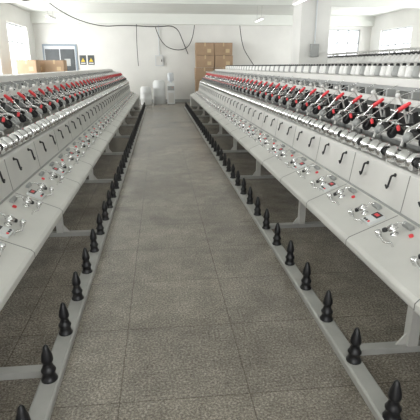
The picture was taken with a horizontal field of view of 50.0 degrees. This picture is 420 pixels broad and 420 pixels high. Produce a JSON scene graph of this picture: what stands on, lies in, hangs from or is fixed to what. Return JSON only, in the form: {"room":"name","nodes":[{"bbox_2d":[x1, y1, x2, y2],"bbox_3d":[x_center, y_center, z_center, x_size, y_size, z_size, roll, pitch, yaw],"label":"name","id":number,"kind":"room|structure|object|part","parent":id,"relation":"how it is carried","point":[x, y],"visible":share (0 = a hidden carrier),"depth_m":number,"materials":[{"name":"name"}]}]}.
{"room":"textile factory","nodes":[
{"label":"textile factory","id":0,"kind":"room"},
{"bbox_2d":[0,2,36,89],"bbox_3d":[-6.303,-2.721,7.602,0.200,3.750,25.400,-2,18,-6],"label":"wall","id":1,"kind":"structure","parent":0,"point":[9,13],"depth_m":16.26,"materials":[{"name":"paint"}]},
{"bbox_2d":[6,22,28,73],"bbox_3d":[-7.420,-6.039,17.397,0.050,2.100,2.600,-2,18,-6],"label":"window","id":2,"kind":"structure","parent":1,"relation":"in","point":[9,24],"depth_m":17.29,"materials":[{"name":"grey"}]},
{"bbox_2d":[0,0,419,7],"bbox_3d":[1.244,-4.772,8.383,15.100,0.320,12.360,-2,18,-6],"label":"trim","id":3,"kind":"structure","parent":1,"relation":"attached to","point":[335,3],"depth_m":14.07,"materials":[{"name":"paint"}]},
{"bbox_2d":[33,23,370,98],"bbox_3d":[-0.072,-6.850,20.505,15.500,3.750,0.200,-2,18,-6],"label":"wall","id":4,"kind":"structure","parent":0,"point":[115,48],"depth_m":20.11,"materials":[{"name":"paint"}]},
{"bbox_2d":[42,44,78,70],"bbox_3d":[-6.545,-6.596,19.712,1.450,1.250,0.064,-2,18,-6],"label":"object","id":5,"kind":"object","parent":4,"relation":"attached to","point":[68,52],"visible":0.56,"depth_m":19.61,"materials":[{"name":"blue paint"}]},
{"bbox_2d":[79,55,86,64],"bbox_3d":[-5.598,-6.611,19.840,0.280,0.400,0.016,-2,18,-6],"label":"warning sign","id":6,"kind":"object","parent":4,"relation":"attached to","point":[82,57],"visible":1,"depth_m":19.84,"materials":[{"name":"paint"}]},
{"bbox_2d":[88,55,94,64],"bbox_3d":[-5.250,-6.623,19.876,0.280,0.400,0.016,-2,18,-6],"label":"warning sign","id":7,"kind":"object","parent":4,"relation":"attached to","point":[91,61],"visible":1,"depth_m":19.87,"materials":[{"name":"paint"}]},
{"bbox_2d":[155,25,162,65],"bbox_3d":[-2.267,-7.286,19.947,0.350,1.720,0.120,-2,18,-6],"label":"electrical box","id":8,"kind":"object","parent":4,"relation":"attached to","point":[158,58],"visible":1,"depth_m":20.07,"materials":[{"name":"paint"}]},
{"bbox_2d":[140,99,189,102],"bbox_3d":[-0.060,-5.098,20.951,15.100,0.140,0.020,-2,18,-6],"label":"baseboard","id":9,"kind":"structure","parent":4,"relation":"attached to","point":[176,100],"depth_m":20.80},
{"bbox_2d":[30,12,374,26],"bbox_3d":[-0.048,-8.368,19.785,15.100,0.420,0.250,-2,18,-6],"label":"trim","id":10,"kind":"structure","parent":4,"relation":"attached to","point":[36,17],"depth_m":19.56,"materials":[{"name":"paint"}]},
{"bbox_2d":[329,29,359,65],"bbox_3d":[5.894,-7.404,21.004,2.100,1.900,0.050,-2,18,-6],"label":"window","id":11,"kind":"structure","parent":4,"relation":"in","point":[337,30],"depth_m":20.87,"materials":[{"name":"grey metal"}]},
{"bbox_2d":[7,2,407,15],"bbox_3d":[1.303,-4.829,7.790,15.500,0.150,25.800,-2,18,-6],"label":"ceiling","id":12,"kind":"structure","parent":0,"point":[30,7],"depth_m":17.98,"materials":[{"name":"paint"}]},
{"bbox_2d":[45,9,55,19],"bbox_3d":[-5.558,-6.952,15.626,0.120,0.576,1.200,-2,18,-6],"label":"lamp","id":13,"kind":"object","parent":12,"relation":"hanging from","point":[46,15],"visible":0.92,"depth_m":15.47,"materials":[{"name":"paint"}]},
{"bbox_2d":[49,3,187,53],"bbox_3d":[-4.080,-6.903,17.239,2.407,1.654,7.774,11,21,31],"label":"hanging cable","id":14,"kind":"object","parent":12,"relation":"hanging from","point":[49,3],"visible":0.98,"depth_m":19.16,"materials":[{"name":"black plastic"}]},
{"bbox_2d":[136,24,138,65],"bbox_3d":[-3.173,-7.178,19.626,0.053,1.712,0.028,-2,18,-6],"label":"hanging cable","id":15,"kind":"object","parent":14,"relation":"hanging from","point":[136,24],"visible":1,"depth_m":19.55,"materials":[{"name":"black plastic"}]},
{"bbox_2d":[155,25,194,49],"bbox_3d":[-1.520,-7.543,19.697,1.731,1.043,0.032,-2,18,-6],"label":"hanging cable","id":16,"kind":"object","parent":14,"relation":"hanging from","point":[194,25],"visible":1,"depth_m":19.74,"materials":[{"name":"black plastic"}]},
{"bbox_2d":[254,16,263,21],"bbox_3d":[1.799,-7.194,16.383,0.120,0.576,1.200,-2,18,-6],"label":"lamp","id":17,"kind":"object","parent":12,"relation":"hanging from","point":[261,17],"visible":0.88,"depth_m":16.30,"materials":[{"name":"paint"}]},
{"bbox_2d":[292,0,305,4],"bbox_3d":[2.347,-5.649,11.554,0.120,0.576,1.200,-2,18,-6],"label":"lamp","id":18,"kind":"object","parent":12,"relation":"hanging from","point":[295,2],"visible":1,"depth_m":11.83,"materials":[{"name":"paint"}]},
{"bbox_2d":[0,102,419,419],"bbox_3d":[1.303,-1.138,8.971,15.500,0.100,25.800,-2,18,-6],"label":"floor","id":19,"kind":"structure","parent":0,"point":[190,313],"depth_m":3.13,"materials":[{"name":"tile"}]},
{"bbox_2d":[0,69,145,419],"bbox_3d":[-2.898,-1.887,8.701,2.720,1.490,19.755,-2,18,-6],"label":"machine","id":20,"kind":"object","parent":19,"relation":"on","point":[55,127],"visible":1,"depth_m":4.28,"materials":[{"name":"paint"}]},
{"bbox_3d":[-3.730,-1.737,8.447,0.515,0.500,19.350,-2,18,-6],"label":"panel","id":21,"kind":"part","parent":20,"relation":"part of","materials":[{"name":"paint"}]},
{"bbox_2d":[0,69,112,85],"bbox_3d":[-2.877,-2.484,8.304,0.260,0.110,19.350,-2,18,-6],"label":"tray","id":22,"kind":"object","parent":20,"relation":"on","point":[8,79],"depth_m":7.03,"materials":[{"name":"paint"}]},
{"bbox_3d":[-2.025,-1.793,8.622,0.515,0.500,19.350,-2,18,-6],"label":"panel","id":23,"kind":"part","parent":20,"relation":"part of","materials":[{"name":"paint"}]},
{"bbox_2d":[140,86,151,104],"bbox_3d":[-2.776,-4.965,19.534,0.494,0.750,0.494,-2,18,-6],"label":"drum","id":24,"kind":"object","parent":19,"relation":"on","point":[145,92],"visible":1,"depth_m":19.36,"materials":[{"name":"white plastic"}]},
{"bbox_2d":[153,80,165,103],"bbox_3d":[-2.243,-5.224,19.934,0.556,1.000,0.556,-2,18,-6],"label":"drum","id":25,"kind":"object","parent":19,"relation":"on","point":[159,94],"visible":0.99,"depth_m":19.73,"materials":[{"name":"white plastic"}]},
{"bbox_2d":[167,73,174,104],"bbox_3d":[-1.696,-5.258,19.500,0.320,1.330,0.360,-2,18,-6],"label":"water dispenser","id":26,"kind":"object","parent":19,"relation":"on","point":[170,85],"visible":0.98,"depth_m":19.39,"materials":[{"name":"paint"}]},
{"bbox_2d":[184,63,419,419],"bbox_3d":[1.337,-2.093,9.116,2.720,1.630,19.755,-2,18,-6],"label":"machine","id":27,"kind":"object","parent":19,"relation":"on","point":[350,158],"visible":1,"depth_m":4.04,"materials":[{"name":"paint"}]},
{"bbox_3d":[0.506,-1.876,8.882,0.515,0.500,19.350,-2,18,-6],"label":"panel","id":28,"kind":"part","parent":27,"relation":"part of","materials":[{"name":"paint"}]},
{"bbox_2d":[215,69,419,91],"bbox_3d":[1.358,-2.623,8.740,0.260,0.110,19.350,-2,18,-6],"label":"tray","id":29,"kind":"object","parent":27,"relation":"on","point":[402,84],"depth_m":5.37,"materials":[{"name":"paint"}]},
{"bbox_3d":[2.211,-1.933,9.058,0.515,0.500,19.350,-2,18,-6],"label":"panel","id":30,"kind":"part","parent":27,"relation":"part of","materials":[{"name":"paint"}]},
{"bbox_2d":[291,0,331,65],"bbox_3d":[2.957,-4.577,13.402,0.890,3.749,0.970,-2,18,-6],"label":"concrete pillar","id":31,"kind":"structure","parent":19,"relation":"on","point":[311,18],"depth_m":12.88,"materials":[{"name":"grey paint"}]},
{"bbox_2d":[327,47,419,97],"bbox_3d":[5.572,-2.437,9.486,2.720,2.060,19.755,-2,18,-6],"label":"machine","id":32,"kind":"object","parent":19,"relation":"on","point":[401,57],"visible":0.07,"depth_m":12.94,"materials":[{"name":"paint"}]},
{"bbox_3d":[-0.265,-5.055,20.213,0.780,0.508,0.606,-2,18,-6],"label":"cardboard box","id":33,"kind":"object","parent":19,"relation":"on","visible":0},
{"bbox_2d":[195,80,199,91],"bbox_3d":[-0.258,-5.543,20.057,0.780,0.508,0.606,-2,18,-6],"label":"cardboard box","id":34,"kind":"object","parent":33,"relation":"on","point":[197,82],"visible":0.15,"depth_m":19.75,"materials":[{"name":"brown cardboard"}]},
{"bbox_2d":[195,68,212,79],"bbox_3d":[-0.272,-6.030,19.900,0.780,0.508,0.606,-2,18,-6],"label":"cardboard box","id":35,"kind":"object","parent":34,"relation":"on","point":[200,73],"visible":0.58,"depth_m":19.60,"materials":[{"name":"brown cardboard"}]},
{"bbox_2d":[195,55,213,67],"bbox_3d":[-0.238,-6.519,19.747,0.780,0.508,0.606,-2,18,-6],"label":"cardboard box","id":36,"kind":"object","parent":35,"relation":"on","point":[201,61],"visible":1,"depth_m":19.47,"materials":[{"name":"brown cardboard"}]},
{"bbox_2d":[195,43,213,54],"bbox_3d":[-0.244,-7.006,19.591,0.780,0.508,0.606,-2,18,-6],"label":"cardboard box","id":37,"kind":"object","parent":36,"relation":"on","point":[200,48],"visible":0.98,"depth_m":19.31,"materials":[{"name":"brown cardboard"}]},
{"bbox_3d":[0.545,-5.082,20.296,0.780,0.508,0.606,-2,18,-6],"label":"cardboard box","id":38,"kind":"object","parent":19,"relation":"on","visible":0},
{"bbox_3d":[0.547,-5.569,20.140,0.780,0.508,0.606,-2,18,-6],"label":"cardboard box","id":39,"kind":"object","parent":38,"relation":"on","visible":0},
{"bbox_3d":[0.557,-6.057,19.985,0.780,0.508,0.606,-2,18,-6],"label":"cardboard box","id":40,"kind":"object","parent":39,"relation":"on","visible":0},
{"bbox_2d":[214,55,232,67],"bbox_3d":[0.573,-6.545,19.831,0.780,0.508,0.606,-2,18,-6],"label":"cardboard box","id":41,"kind":"object","parent":40,"relation":"on","point":[220,61],"visible":0.8,"depth_m":19.54,"materials":[{"name":"brown cardboard"}]},
{"bbox_2d":[214,43,232,54],"bbox_3d":[0.550,-7.032,19.672,0.780,0.508,0.606,-2,18,-6],"label":"cardboard box","id":42,"kind":"object","parent":41,"relation":"on","point":[219,48],"visible":0.93,"depth_m":19.39,"materials":[{"name":"brown cardboard"}]},
{"bbox_3d":[-6.299,-3.695,16.056,0.650,0.451,0.606,-2,18,-6],"label":"cardboard box","id":43,"kind":"object","parent":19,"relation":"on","visible":0},
{"bbox_3d":[-6.299,-4.123,15.919,0.650,0.451,0.606,-2,18,-6],"label":"cardboard box","id":44,"kind":"object","parent":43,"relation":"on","visible":0},
{"bbox_3d":[-6.299,-4.552,15.782,0.650,0.451,0.606,-2,18,-6],"label":"cardboard box","id":45,"kind":"object","parent":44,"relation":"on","visible":0},
{"bbox_2d":[16,60,40,73],"bbox_3d":[-6.300,-4.981,15.645,0.650,0.451,0.606,-2,18,-6],"label":"cardboard box","id":46,"kind":"object","parent":45,"relation":"on","point":[23,66],"visible":0.91,"depth_m":15.37,"materials":[{"name":"brown cardboard"}]},
{"bbox_3d":[-6.357,-3.999,17.008,0.650,0.451,0.606,-2,18,-6],"label":"cardboard box","id":47,"kind":"object","parent":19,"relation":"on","visible":0},
{"bbox_3d":[-6.357,-4.428,16.871,0.650,0.451,0.606,-2,18,-6],"label":"cardboard box","id":48,"kind":"object","parent":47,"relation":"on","visible":0},
{"bbox_3d":[-6.357,-4.857,16.734,0.650,0.451,0.606,-2,18,-6],"label":"cardboard box","id":49,"kind":"object","parent":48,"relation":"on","visible":0},
{"bbox_2d":[40,60,44,72],"bbox_3d":[-6.357,-5.285,16.597,0.650,0.451,0.606,-2,18,-6],"label":"cardboard box","id":50,"kind":"object","parent":49,"relation":"on","point":[42,63],"visible":0.23,"depth_m":16.33,"materials":[{"name":"brown cardboard"}]},
{"bbox_3d":[-5.569,-3.903,16.706,0.650,0.451,0.606,-2,18,-6],"label":"cardboard box","id":51,"kind":"object","parent":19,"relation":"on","visible":0},
{"bbox_3d":[-5.569,-4.331,16.569,0.650,0.451,0.606,-2,18,-6],"label":"cardboard box","id":52,"kind":"object","parent":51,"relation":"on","visible":0},
{"bbox_3d":[-5.569,-4.760,16.432,0.650,0.451,0.606,-2,18,-6],"label":"cardboard box","id":53,"kind":"object","parent":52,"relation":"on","visible":0},
{"bbox_2d":[44,60,66,71],"bbox_3d":[-5.569,-5.189,16.295,0.650,0.451,0.606,-2,18,-6],"label":"cardboard box","id":54,"kind":"object","parent":53,"relation":"on","point":[50,65],"visible":0.86,"depth_m":16.01,"materials":[{"name":"brown cardboard"}]},
{"bbox_2d":[369,8,419,65],"bbox_3d":[8.909,-3.222,9.167,0.200,3.750,25.400,-2,18,-6],"label":"wall","id":55,"kind":"structure","parent":0,"point":[410,16],"depth_m":18.56,"materials":[{"name":"paint"}]},
{"bbox_2d":[380,26,411,52],"bbox_3d":[7.792,-6.540,18.962,0.050,2.100,2.600,-2,18,-6],"label":"window","id":56,"kind":"structure","parent":55,"relation":"in","point":[405,28],"depth_m":18.80,"materials":[{"name":"grey metal"}]}
]}

